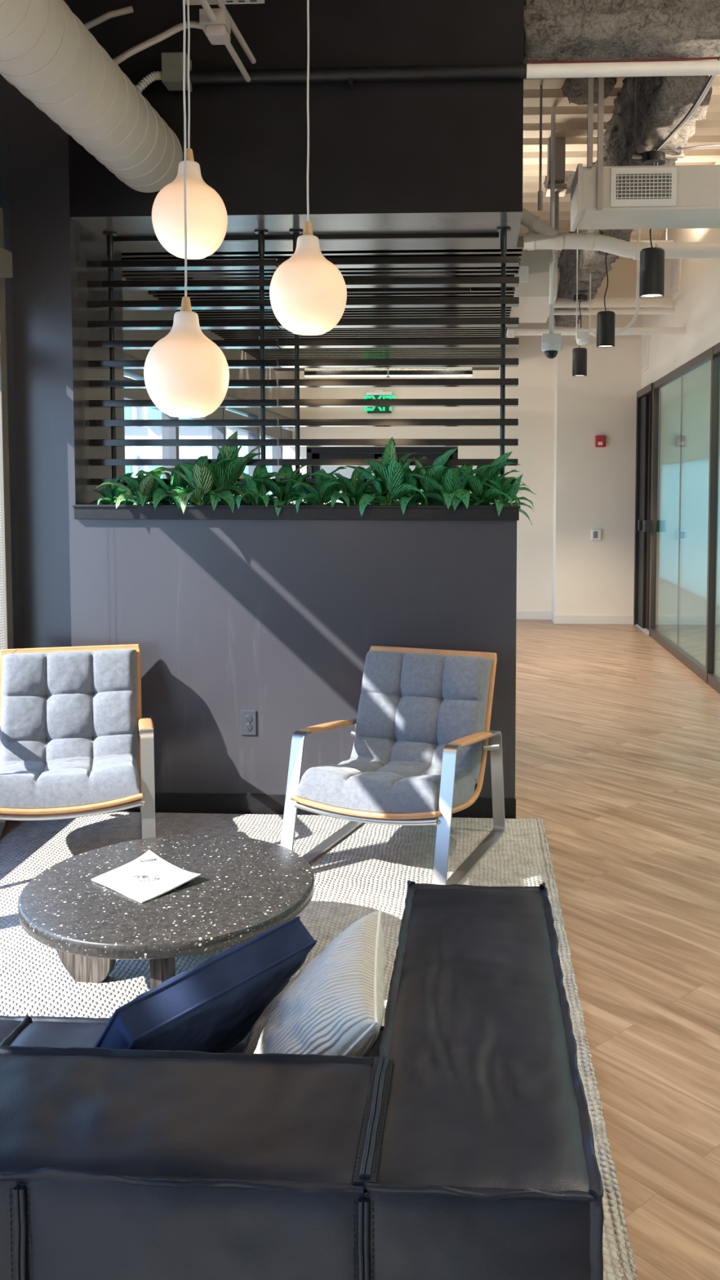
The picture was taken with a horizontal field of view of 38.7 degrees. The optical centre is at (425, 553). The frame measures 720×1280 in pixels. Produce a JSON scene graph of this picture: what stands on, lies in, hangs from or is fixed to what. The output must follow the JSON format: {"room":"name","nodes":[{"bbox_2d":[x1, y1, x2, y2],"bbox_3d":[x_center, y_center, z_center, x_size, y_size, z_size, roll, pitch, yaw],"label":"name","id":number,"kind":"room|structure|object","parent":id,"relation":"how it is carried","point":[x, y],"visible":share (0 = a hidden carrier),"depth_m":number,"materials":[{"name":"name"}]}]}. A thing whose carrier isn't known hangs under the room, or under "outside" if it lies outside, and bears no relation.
{"room":"lobby","nodes":[
{"label":"lobby","id":0,"kind":"room"},
{"bbox_2d":[0,74,294,648],"bbox_3d":[-1.877,-1.038,8.368,0.350,4.040,7.570,0,4,3],"label":"wall","id":1,"kind":"structure","parent":0,"point":[4,145],"depth_m":4.71,"materials":[{"name":"paint"}]},
{"bbox_2d":[0,246,13,277],"bbox_3d":[-1.855,-1.250,4.418,0.090,0.129,0.118,0,4,3],"label":"roller blind","id":2,"kind":"object","parent":1,"relation":"attached to","point":[6,263],"depth_m":4.41,"materials":[{"name":"grey fabric"}]},
{"bbox_2d":[123,353,293,503],"bbox_3d":[-1.779,-0.207,8.701,0.120,2.340,6.760,0,4,3],"label":"window","id":3,"kind":"structure","parent":1,"relation":"in","point":[220,413],"depth_m":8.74,"materials":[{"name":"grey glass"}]},
{"bbox_2d":[7,0,524,798],"bbox_3d":[-0.709,-0.827,4.959,2.315,4.040,0.680,0,4,3],"label":"wall","id":4,"kind":"structure","parent":0,"point":[280,620],"depth_m":4.65,"materials":[{"name":"paint"}]},
{"bbox_2d":[240,710,256,735],"bbox_3d":[-0.815,0.780,4.716,0.072,0.116,0.011,0,4,3],"label":"power outlet","id":5,"kind":"object","parent":4,"relation":"attached to","point":[248,717],"visible":1,"depth_m":4.71,"materials":[{"name":"paint"}]},
{"bbox_2d":[244,715,252,722],"bbox_3d":[-0.815,0.761,4.713,0.033,0.033,0.004,0,4,3],"label":"receptacle","id":6,"kind":"object","parent":5,"relation":"attached to","point":[248,718],"depth_m":4.71,"materials":[{"name":"black plastic"}]},
{"bbox_2d":[244,723,252,730],"bbox_3d":[-0.815,0.799,4.715,0.033,0.033,0.004,0,4,3],"label":"receptacle","id":7,"kind":"object","parent":5,"relation":"attached to","point":[248,726],"depth_m":4.71,"materials":[{"name":"black plastic"}]},
{"bbox_2d":[72,503,520,520],"bbox_3d":[-0.581,-0.201,4.838,2.040,0.066,0.446,0,4,3],"label":"planter box","id":8,"kind":"object","parent":4,"relation":"on","point":[428,512],"visible":0.94,"depth_m":4.62,"materials":[{"name":"metal"}]},
{"bbox_2d":[89,472,143,504],"bbox_3d":[-1.438,-0.286,4.871,0.307,0.213,0.332,0,4,3],"label":"leafy plant","id":9,"kind":"object","parent":8,"relation":"in","point":[111,492],"visible":0.53,"depth_m":4.82,"materials":[{"name":"green plant"}]},
{"bbox_2d":[96,469,177,509],"bbox_3d":[-1.334,-0.267,4.791,0.385,0.278,0.424,0,4,-8],"label":"leafy plant","id":10,"kind":"object","parent":8,"relation":"in","point":[148,485],"visible":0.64,"depth_m":4.72,"materials":[{"name":"green plant"}]},
{"bbox_2d":[133,462,223,509],"bbox_3d":[-1.160,-0.290,4.815,0.450,0.270,0.483,0,4,3],"label":"leafy plant","id":11,"kind":"object","parent":8,"relation":"in","point":[159,494],"visible":0.41,"depth_m":4.73,"materials":[{"name":"green plant"}]},
{"bbox_2d":[87,229,279,484],"bbox_3d":[-1.144,-0.864,4.894,0.898,1.350,0.133,0,4,3],"label":"slatted screen","id":12,"kind":"object","parent":8,"relation":"on","point":[110,265],"visible":0.75,"depth_m":4.84,"materials":[{"name":"black metal"}]},
{"bbox_2d":[150,455,244,514],"bbox_3d":[-1.028,-0.304,4.800,0.481,0.328,0.494,-3,5,-43],"label":"leafy plant","id":13,"kind":"object","parent":8,"relation":"in","point":[198,476],"visible":0.66,"depth_m":4.68,"materials":[{"name":"green plant"}]},
{"bbox_2d":[169,431,275,511],"bbox_3d":[-0.936,-0.357,4.843,0.520,0.461,0.501,3,5,40],"label":"leafy plant","id":14,"kind":"object","parent":8,"relation":"in","point":[227,473],"visible":0.48,"depth_m":4.76,"materials":[{"name":"green plant"}]},
{"bbox_2d":[215,465,294,508],"bbox_3d":[-0.793,-0.283,4.761,0.368,0.281,0.396,2,4,28],"label":"leafy plant","id":15,"kind":"object","parent":8,"relation":"in","point":[260,471],"visible":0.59,"depth_m":4.70,"materials":[{"name":"green plant"}]},
{"bbox_2d":[247,465,318,516],"bbox_3d":[-0.646,-0.292,4.807,0.352,0.270,0.412,0,4,3],"label":"leafy plant","id":16,"kind":"object","parent":8,"relation":"in","point":[290,492],"visible":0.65,"depth_m":4.75,"materials":[{"name":"green plant"}]},
{"bbox_2d":[280,466,355,512],"bbox_3d":[-0.488,-0.272,4.758,0.354,0.272,0.416,0,4,3],"label":"leafy plant","id":17,"kind":"object","parent":8,"relation":"in","point":[324,486],"visible":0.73,"depth_m":4.69,"materials":[{"name":"green plant"}]},
{"bbox_2d":[309,466,400,507],"bbox_3d":[-0.306,-0.288,4.783,0.438,0.268,0.431,0,4,3],"label":"leafy plant","id":18,"kind":"object","parent":8,"relation":"in","point":[352,486],"visible":0.52,"depth_m":4.74,"materials":[{"name":"green plant"}]},
{"bbox_2d":[340,436,432,515],"bbox_3d":[-0.157,-0.332,4.742,0.466,0.428,0.503,0,4,3],"label":"leafy plant","id":19,"kind":"object","parent":8,"relation":"in","point":[392,477],"visible":0.68,"depth_m":4.67,"materials":[{"name":"green plant"}]},
{"bbox_2d":[277,226,519,485],"bbox_3d":[-0.124,-0.859,4.839,1.125,1.350,0.145,0,4,3],"label":"slatted screen","id":20,"kind":"object","parent":8,"relation":"on","point":[503,261],"visible":0.84,"depth_m":4.77,"materials":[{"name":"black metal"}]},
{"bbox_2d":[367,447,464,514],"bbox_3d":[-0.033,-0.303,4.784,0.477,0.386,0.477,2,4,27],"label":"leafy plant","id":21,"kind":"object","parent":8,"relation":"in","point":[438,468],"visible":0.48,"depth_m":4.70,"materials":[{"name":"green plant"}]},
{"bbox_2d":[402,463,496,509],"bbox_3d":[0.113,-0.282,4.713,0.429,0.314,0.481,0,4,3],"label":"leafy plant","id":22,"kind":"object","parent":8,"relation":"in","point":[451,480],"visible":0.65,"depth_m":4.64,"materials":[{"name":"green plant"}]},
{"bbox_2d":[450,451,536,524],"bbox_3d":[0.289,-0.307,4.771,0.460,0.346,0.488,0,4,3],"label":"leafy plant","id":23,"kind":"object","parent":8,"relation":"in","point":[486,473],"visible":0.62,"depth_m":4.69,"materials":[{"name":"green plant"}]},
{"bbox_2d":[472,474,533,515],"bbox_3d":[0.332,-0.275,4.734,0.306,0.193,0.314,-3,5,-41],"label":"leafy plant","id":24,"kind":"object","parent":8,"relation":"in","point":[511,490],"visible":0.74,"depth_m":4.69,"materials":[{"name":"green plant"}]},
{"bbox_2d":[113,233,498,242],"bbox_3d":[-0.599,-1.533,4.953,1.910,0.020,0.025,0,4,3],"label":"slat","id":25,"kind":"object","parent":4,"relation":"attached to","point":[436,236],"visible":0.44,"depth_m":4.93,"materials":[{"name":"black wood"}]},
{"bbox_2d":[117,792,515,818],"bbox_3d":[-0.595,1.164,4.729,2.024,0.095,0.012,0,4,3],"label":"baseboard","id":26,"kind":"structure","parent":4,"relation":"attached to","point":[167,802],"depth_m":4.74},
{"bbox_2d":[189,60,719,88],"bbox_3d":[1.574,-2.085,4.392,5.300,0.074,0.074,0,4,3],"label":"pipe","id":27,"kind":"object","parent":4,"relation":"attached to","point":[693,68],"visible":0.91,"depth_m":4.43,"materials":[{"name":"metal"}]},
{"bbox_2d":[135,51,191,92],"bbox_3d":[-1.181,-2.055,4.478,0.295,0.243,0.105,0,4,3],"label":"wall box","id":28,"kind":"object","parent":27,"relation":"attached to","point":[171,75],"visible":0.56,"depth_m":4.42,"materials":[{"name":"grey metal"}]},
{"bbox_2d":[655,56,719,151],"bbox_3d":[1.262,-2.419,4.894,0.327,0.676,1.062,-1,4,-19],"label":"cable bundle","id":29,"kind":"object","parent":27,"relation":"hanging from","point":[710,81],"visible":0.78,"depth_m":4.77,"materials":[{"name":"white plastic"}]},
{"bbox_2d":[526,56,719,62],"bbox_3d":[1.238,-2.170,4.472,1.580,0.024,0.017,0,4,3],"label":"wire","id":30,"kind":"object","parent":4,"relation":"attached to","point":[695,58],"visible":0.88,"depth_m":4.48,"materials":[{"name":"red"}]},
{"bbox_2d":[0,577,719,1279],"bbox_3d":[2.560,1.107,7.466,9.600,0.120,21.400,0,4,3],"label":"floor","id":31,"kind":"structure","parent":0,"point":[617,740],"depth_m":4.00,"materials":[{"name":"brown wood"}]},
{"bbox_2d":[0,811,636,1279],"bbox_3d":[-0.755,1.361,2.125,2.338,0.018,5.198,0,4,3],"label":"area rug","id":32,"kind":"object","parent":31,"relation":"on","point":[369,870],"visible":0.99,"depth_m":3.86,"materials":[{"name":"fabric"}]},
{"bbox_2d":[0,644,155,839],"bbox_3d":[-1.478,0.831,4.223,0.689,0.786,0.818,-1,4,-16],"label":"lounge chair","id":33,"kind":"object","parent":32,"relation":"on","point":[76,741],"visible":0.99,"depth_m":4.36,"materials":[{"name":"grey fabric"}]},
{"bbox_2d":[0,648,138,766],"bbox_3d":[-1.544,0.697,4.442,0.565,0.534,0.287,-1,4,-16],"label":"cushion","id":34,"kind":"object","parent":33,"relation":"on","point":[56,704],"depth_m":4.41,"materials":[{"name":"grey fabric"}]},
{"bbox_2d":[0,753,139,808],"bbox_3d":[-1.452,0.907,4.136,0.565,0.173,0.532,-1,4,-16],"label":"seat cushion","id":35,"kind":"object","parent":33,"relation":"on","point":[27,780],"depth_m":3.95,"materials":[{"name":"grey fabric"}]},
{"bbox_2d":[17,834,314,990],"bbox_3d":[-0.763,1.141,3.076,0.854,0.318,0.854,0,4,7],"label":"coffee table","id":36,"kind":"object","parent":32,"relation":"on","point":[245,888],"visible":0.84,"depth_m":2.93,"materials":[{"name":"stone"}]},
{"bbox_2d":[91,849,200,902],"bbox_3d":[-0.843,0.968,3.080,0.292,0.026,0.229,3,5,40],"label":"folded paper","id":37,"kind":"object","parent":36,"relation":"on","point":[148,877],"visible":1,"depth_m":3.07,"materials":[{"name":"white paper"}]},
{"bbox_2d":[0,880,604,1279],"bbox_3d":[-0.796,1.052,1.778,2.089,0.650,0.994,0,4,3],"label":"leather sofa","id":38,"kind":"object","parent":32,"relation":"on","point":[460,1146],"visible":0.99,"depth_m":1.33,"materials":[{"name":"black leather"}]},
{"bbox_2d":[0,1020,22,1044],"bbox_3d":[-1.320,1.146,1.869,1.023,0.396,0.540,0,4,3],"label":"seat cushion","id":39,"kind":"object","parent":38,"relation":"on","point":[11,1031],"depth_m":2.03,"materials":[{"name":"black leather"}]},
{"bbox_2d":[8,1021,382,1057],"bbox_3d":[-0.439,1.149,1.827,0.804,0.395,0.540,0,4,3],"label":"seat cushion","id":40,"kind":"object","parent":38,"relation":"on","point":[25,1033],"depth_m":2.02,"materials":[{"name":"black leather"}]},
{"bbox_2d":[93,915,316,1053],"bbox_3d":[-0.412,0.826,1.800,0.233,0.299,0.391,3,5,40],"label":"velvet pillow","id":41,"kind":"object","parent":38,"relation":"on","point":[211,1006],"visible":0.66,"depth_m":1.73,"materials":[{"name":"blue fabric"}]},
{"bbox_2d":[241,908,384,1057],"bbox_3d":[-0.193,0.812,1.737,0.259,0.290,0.314,0,4,-6],"label":"pillow","id":42,"kind":"object","parent":38,"relation":"on","point":[334,1006],"visible":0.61,"depth_m":1.68,"materials":[{"name":"white fabric"}]},
{"bbox_2d":[280,645,505,884],"bbox_3d":[-0.106,0.836,4.175,0.689,0.786,0.818,1,4,20],"label":"lounge chair","id":43,"kind":"object","parent":32,"relation":"on","point":[420,747],"visible":1,"depth_m":4.27,"materials":[{"name":"grey fabric"}]},
{"bbox_2d":[296,755,476,813],"bbox_3d":[-0.139,0.911,4.090,0.565,0.173,0.532,1,4,20],"label":"seat cushion","id":44,"kind":"object","parent":43,"relation":"on","point":[368,784],"depth_m":3.92,"materials":[{"name":"grey fabric"}]},
{"bbox_2d":[350,650,492,791],"bbox_3d":[-0.025,0.703,4.388,0.565,0.534,0.287,1,4,20],"label":"cushion","id":45,"kind":"object","parent":43,"relation":"on","point":[413,704],"depth_m":4.35,"materials":[{"name":"grey fabric"}]},
{"bbox_2d":[288,307,555,610],"bbox_3d":[-0.053,-1.262,12.052,3.115,4.040,0.220,0,4,3],"label":"wall","id":46,"kind":"structure","parent":0,"point":[535,372],"depth_m":11.91,"materials":[{"name":"white paint"}]},
{"bbox_2d":[364,390,395,413],"bbox_3d":[-0.526,-1.771,11.889,0.354,0.265,0.090,0,4,3],"label":"exit sign","id":47,"kind":"object","parent":46,"relation":"attached to","point":[377,394],"visible":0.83,"depth_m":11.88,"materials":[{"name":"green plastic"}]},
{"bbox_2d":[306,446,457,504],"bbox_3d":[-0.504,-0.253,12.081,1.780,2.020,0.090,0,4,3],"label":"door","id":48,"kind":"structure","parent":46,"relation":"in","point":[347,473],"depth_m":12.01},
{"bbox_2d":[552,262,642,615],"bbox_3d":[1.986,-1.241,11.763,0.985,4.040,0.600,0,4,3],"label":"wall","id":49,"kind":"structure","parent":0,"point":[594,487],"depth_m":11.49,"materials":[{"name":"white paint"}]},
{"bbox_2d":[515,610,633,624],"bbox_3d":[1.385,0.729,11.797,2.030,0.100,0.392,0,4,3],"label":"baseboard","id":50,"kind":"structure","parent":49,"relation":"attached to","point":[559,619],"depth_m":11.59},
{"bbox_2d":[591,528,601,540],"bbox_3d":[1.929,-0.217,11.513,0.110,0.124,0.031,0,4,3],"label":"thermostat","id":51,"kind":"object","parent":49,"relation":"attached to","point":[595,533],"visible":1,"depth_m":11.50,"materials":[{"name":"white plastic"}]},
{"bbox_2d":[595,435,605,447],"bbox_3d":[1.962,-1.261,11.431,0.116,0.130,0.062,0,4,3],"label":"fire alarm","id":52,"kind":"object","parent":49,"relation":"attached to","point":[600,440],"visible":1,"depth_m":11.41,"materials":[{"name":"red plastic"}]},
{"bbox_2d":[518,75,719,262],"bbox_3d":[3.941,-3.018,7.180,6.850,0.075,21.270,0,4,3],"label":"deck","id":53,"kind":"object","parent":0,"point":[571,119],"depth_m":7.42,"materials":[{"name":"paint"}]},
{"bbox_2d":[537,84,542,211],"bbox_3d":[0.728,-2.553,6.428,0.028,0.770,0.028,2,4,25],"label":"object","id":54,"kind":"object","parent":53,"relation":"hanging from","point":[540,192],"visible":1,"depth_m":6.43,"materials":[{"name":"beige paint"}]},
{"bbox_2d":[541,108,561,358],"bbox_3d":[0.853,-2.140,6.848,0.132,1.646,0.132,0,4,3],"label":"dome camera","id":55,"kind":"object","parent":53,"relation":"hanging from","point":[551,341],"visible":1,"depth_m":6.83,"materials":[{"name":"white plastic"}]},
{"bbox_2d":[545,137,566,264],"bbox_3d":[0.953,-2.568,7.444,0.140,0.905,0.190,0,4,3],"label":"bracket","id":56,"kind":"object","parent":53,"relation":"attached to","point":[560,142],"visible":0.78,"depth_m":7.36,"materials":[{"name":"grey metal"}]},
{"bbox_2d":[509,249,557,323],"bbox_3d":[0.790,-1.974,7.614,0.302,0.318,1.100,0,4,3],"label":"duct","id":57,"kind":"object","parent":56,"relation":"hanging from","point":[533,295],"visible":0.56,"depth_m":7.07,"materials":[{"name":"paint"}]},
{"bbox_2d":[575,228,591,345],"bbox_3d":[1.340,-2.419,8.613,0.122,1.305,0.100,0,4,3],"label":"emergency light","id":58,"kind":"object","parent":53,"relation":"hanging from","point":[582,338],"visible":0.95,"depth_m":8.62,"materials":[{"name":"white plastic"}]},
{"bbox_2d":[593,229,640,337],"bbox_3d":[1.507,-2.373,8.006,0.356,1.322,0.026,0,4,3],"label":"conduit","id":59,"kind":"object","parent":53,"relation":"attached to","point":[638,237],"visible":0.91,"depth_m":8.01,"materials":[{"name":"metal"}]},
{"bbox_2d":[523,0,719,63],"bbox_3d":[2.444,-2.554,4.572,4.032,0.595,0.325,0,4,3],"label":"steel beam","id":60,"kind":"structure","parent":53,"relation":"attached to","point":[554,29],"depth_m":4.56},
{"bbox_2d":[543,75,712,327],"bbox_3d":[1.256,-2.702,8.037,0.744,0.817,6.561,0,4,1],"label":"steel beam","id":61,"kind":"structure","parent":53,"relation":"attached to","point":[664,102],"depth_m":6.20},
{"bbox_2d":[572,293,586,377],"bbox_3d":[1.416,-1.994,9.338,0.132,0.728,0.132,0,4,3],"label":"pendant","id":62,"kind":"object","parent":61,"relation":"hanging from","point":[579,354],"visible":0.91,"depth_m":9.30,"materials":[{"name":"black metal"}]},
{"bbox_2d":[596,250,615,347],"bbox_3d":[1.324,-1.879,7.463,0.132,0.722,0.132,0,4,3],"label":"pendant","id":63,"kind":"object","parent":61,"relation":"hanging from","point":[605,319],"visible":0.92,"depth_m":7.43,"materials":[{"name":"black metal"}]},
{"bbox_2d":[570,77,719,231],"bbox_3d":[1.434,-2.299,5.137,1.350,1.218,0.400,0,4,3],"label":"duct","id":64,"kind":"object","parent":53,"relation":"hanging from","point":[678,196],"visible":0.99,"depth_m":5.00,"materials":[{"name":"metal"}]},
{"bbox_2d":[609,167,676,207],"bbox_3d":[1.070,-1.798,5.006,0.321,0.187,0.018,0,4,3],"label":"grille","id":65,"kind":"object","parent":64,"relation":"attached to","point":[629,187],"depth_m":5.00,"materials":[{"name":"white metal"}]},
{"bbox_2d":[629,228,673,242],"bbox_3d":[1.780,-2.801,8.367,0.500,0.510,0.060,0,4,3],"label":"strip","id":66,"kind":"object","parent":53,"relation":"hanging from","point":[666,240],"visible":0.3,"depth_m":8.35,"materials":[{"name":"white plastic"}]},
{"bbox_2d":[631,76,684,159],"bbox_3d":[1.272,-2.523,5.551,0.280,0.722,0.030,0,4,3],"label":"support rail","id":67,"kind":"object","parent":53,"relation":"hanging from","point":[635,156],"visible":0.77,"depth_m":5.56,"materials":[{"name":"grey metal"}]},
{"bbox_2d":[639,150,665,298],"bbox_3d":[1.236,-1.783,5.548,0.132,0.758,0.132,0,4,3],"label":"pendant","id":68,"kind":"object","parent":67,"relation":"hanging from","point":[651,275],"visible":0.79,"depth_m":5.51,"materials":[{"name":"black metal"}]},
{"bbox_2d":[658,465,661,577],"bbox_3d":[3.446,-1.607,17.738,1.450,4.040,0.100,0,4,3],"label":"door handle","id":69,"kind":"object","parent":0,"point":[660,465],"depth_m":17.72,"materials":[{"name":"silver metal"}]},
{"bbox_2d":[641,157,719,388],"bbox_3d":[2.124,-2.085,4.182,0.120,1.425,15.000,0,4,3],"label":"wall","id":70,"kind":"structure","parent":0,"point":[697,307],"depth_m":8.91,"materials":[{"name":"white paint"}]},
{"bbox_2d":[506,327,685,335],"bbox_3d":[1.426,-1.979,9.087,1.750,0.066,0.066,0,4,3],"label":"pipe","id":71,"kind":"object","parent":70,"relation":"attached to","point":[630,331],"visible":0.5,"depth_m":9.05,"materials":[{"name":"metal"}]},
{"bbox_2d":[506,329,514,337],"bbox_3d":[0.754,-1.933,8.972,0.060,0.060,0.100,0,4,3],"label":"junction box","id":72,"kind":"object","parent":71,"relation":"attached to","point":[510,332],"visible":0.93,"depth_m":8.92,"materials":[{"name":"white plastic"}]},
{"bbox_2d":[553,297,672,307],"bbox_3d":[1.558,-2.389,9.708,1.550,0.092,0.092,0,4,3],"label":"pipe","id":73,"kind":"object","parent":70,"relation":"attached to","point":[616,302],"visible":0.48,"depth_m":9.66,"materials":[{"name":"metal"}]},
{"bbox_2d":[553,308,675,315],"bbox_3d":[1.551,-2.266,9.565,1.550,0.052,0.052,0,4,3],"label":"pipe","id":74,"kind":"object","parent":70,"relation":"attached to","point":[628,311],"visible":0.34,"depth_m":9.53,"materials":[{"name":"metal"}]},
{"bbox_2d":[519,207,719,259],"bbox_3d":[1.286,-1.977,6.135,1.764,0.411,0.103,0,4,3],"label":"drain pipe","id":75,"kind":"object","parent":70,"relation":"attached to","point":[544,237],"visible":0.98,"depth_m":6.12,"materials":[{"name":"paint"}]},
{"bbox_2d":[641,334,648,373],"bbox_3d":[2.391,-2.192,11.104,0.020,0.400,0.400,0,4,3],"label":"access panel","id":76,"kind":"object","parent":70,"relation":"attached to","point":[645,338],"visible":0.9,"depth_m":11.02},
{"bbox_2d":[633,382,671,635],"bbox_3d":[2.427,-0.477,10.971,0.320,2.612,1.030,0,4,3],"label":"door","id":77,"kind":"structure","parent":70,"relation":"in","point":[643,523],"depth_m":11.09,"materials":[{"name":"black metal"}]},
{"bbox_2d":[670,258,682,301],"bbox_3d":[2.307,-2.568,9.399,0.026,0.400,0.440,0,4,3],"label":"air vent","id":78,"kind":"object","parent":70,"relation":"in","point":[676,264],"visible":0.88,"depth_m":9.35,"materials":[{"name":"white metal"}]},
{"bbox_2d":[648,342,719,693],"bbox_3d":[2.032,-0.034,3.740,0.064,2.615,13.660,0,4,3],"label":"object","id":79,"kind":"structure","parent":70,"relation":"in","point":[706,673],"depth_m":8.06,"materials":[{"name":"brown metal"}]},
{"bbox_2d":[659,144,719,150],"bbox_3d":[1.690,-2.173,5.443,0.871,0.025,0.028,0,4,4],"label":"cable","id":80,"kind":"object","parent":70,"relation":"attached to","point":[705,145],"visible":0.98,"depth_m":5.45,"materials":[{"name":"grey plastic"}]},
{"bbox_2d":[660,360,711,407],"bbox_3d":[2.934,-1.914,7.162,1.250,0.050,21.000,0,4,3],"label":"ceiling","id":81,"kind":"structure","parent":0,"point":[700,378],"depth_m":13.90,"materials":[{"name":"grey"}]},
{"bbox_2d":[660,385,719,465],"bbox_3d":[3.616,-1.945,7.277,0.100,2.080,21.300,0,4,3],"label":"wall","id":82,"kind":"structure","parent":0,"point":[696,405],"depth_m":15.35,"materials":[{"name":"grey"}]},
{"bbox_2d":[659,456,719,605],"bbox_3d":[3.603,0.071,7.402,0.040,1.960,21.300,0,4,3],"label":"window","id":83,"kind":"structure","parent":82,"relation":"in","point":[695,473],"depth_m":15.47,"materials":[{"name":"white glass"}]},
{"bbox_3d":[-0.514,-2.035,8.567,2.345,0.050,6.680,0,4,3],"label":"ceiling","id":84,"kind":"structure","parent":0,"visible":0},
{"bbox_2d":[186,289,259,294],"bbox_3d":[-1.258,-1.636,6.406,0.453,0.028,0.060,0,4,3],"label":"recessed light","id":85,"kind":"object","parent":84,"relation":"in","point":[189,291],"depth_m":6.38,"materials":[{"name":"black metal"}]},
{"bbox_2d":[121,235,524,371],"bbox_3d":[-0.524,-1.860,7.955,2.325,0.235,5.361,0,4,3],"label":"raft","id":86,"kind":"object","parent":84,"relation":"hanging from","point":[448,272],"visible":0.34,"depth_m":7.08,"materials":[{"name":"black metal"}]},
{"bbox_2d":[514,266,528,282],"bbox_3d":[0.555,-1.613,5.886,0.080,0.090,0.012,0,4,3],"label":"junction box","id":87,"kind":"object","parent":86,"relation":"attached to","point":[522,273],"visible":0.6,"depth_m":5.88,"materials":[{"name":"white plastic"}]},
{"bbox_2d":[304,370,472,377],"bbox_3d":[-0.389,-2.011,10.789,1.780,0.270,0.060,0,4,3],"label":"lamp","id":88,"kind":"object","parent":84,"relation":"hanging from","point":[317,373],"visible":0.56,"depth_m":10.77,"materials":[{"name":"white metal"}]},
{"bbox_2d":[304,374,471,377],"bbox_3d":[-0.389,-1.883,10.797,1.770,0.013,0.052,0,4,3],"label":"diffuser","id":89,"kind":"object","parent":88,"relation":"attached to","point":[306,375],"depth_m":10.78,"materials":[{"name":"beige"}]},
{"bbox_2d":[346,287,471,293],"bbox_3d":[-0.102,-1.633,6.349,0.769,0.032,0.060,0,4,3],"label":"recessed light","id":90,"kind":"object","parent":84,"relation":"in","point":[424,290],"depth_m":6.33,"materials":[{"name":"black metal"}]},
{"bbox_3d":[-1.155,-2.627,0.657,2.805,0.080,7.720,0,4,3],"label":"ceiling","id":91,"kind":"structure","parent":0,"visible":0},
{"bbox_2d":[0,0,182,192],"bbox_3d":[-1.413,-1.997,0.949,0.329,1.214,7.200,0,4,3],"label":"spiral duct","id":92,"kind":"object","parent":91,"relation":"hanging from","point":[47,53],"visible":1,"depth_m":3.58,"materials":[{"name":"metal"}]},
{"bbox_2d":[143,0,229,417],"bbox_3d":[-0.677,-1.555,2.846,0.237,2.328,0.237,2,4,22],"label":"globe pendant","id":93,"kind":"object","parent":91,"relation":"hanging from","point":[186,375],"visible":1,"depth_m":2.84,"materials":[{"name":"white glass"}]},
{"bbox_2d":[112,0,264,82],"bbox_3d":[-0.889,-2.313,3.711,0.609,0.921,1.418,-1,4,-12],"label":"ceiling box","id":94,"kind":"object","parent":91,"relation":"hanging from","point":[217,24],"visible":0.94,"depth_m":3.92,"materials":[{"name":"beige paint"}]},
{"bbox_2d":[84,5,133,30],"bbox_3d":[-1.278,-2.105,4.046,0.249,0.121,0.024,0,4,3],"label":"whip","id":95,"kind":"object","parent":94,"relation":"attached to","point":[128,10],"visible":0.71,"depth_m":4.04,"materials":[{"name":"beige paint"}]},
{"bbox_2d":[151,0,227,259],"bbox_3d":[-0.754,-1.851,3.233,0.238,1.785,0.238,0,4,3],"label":"globe pendant","id":96,"kind":"object","parent":91,"relation":"hanging from","point":[206,216],"visible":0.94,"depth_m":3.21,"materials":[{"name":"white glass"}]},
{"bbox_2d":[269,0,346,335],"bbox_3d":[-0.359,-1.709,3.102,0.237,2.051,0.237,-1,4,-17],"label":"globe pendant","id":97,"kind":"object","parent":91,"relation":"hanging from","point":[308,292],"visible":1,"depth_m":3.08,"materials":[{"name":"white glass"}]},
{"bbox_3d":[-2.160,-1.793,0.713,0.140,1.595,7.630,0,4,3],"label":"wall","id":98,"kind":"structure","parent":0,"visible":0},
{"bbox_2d":[0,565,4,648],"bbox_3d":[-1.863,0.229,4.388,0.090,0.353,0.028,0,4,3],"label":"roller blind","id":99,"kind":"object","parent":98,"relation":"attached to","point":[2,566],"depth_m":4.48,"materials":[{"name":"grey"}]},
{"bbox_2d":[0,207,13,649],"bbox_3d":[-1.898,-0.160,4.595,0.042,2.750,0.060,0,4,3],"label":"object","id":100,"kind":"structure","parent":98,"relation":"attached to","point":[6,554],"depth_m":4.57,"materials":[{"name":"grey"}]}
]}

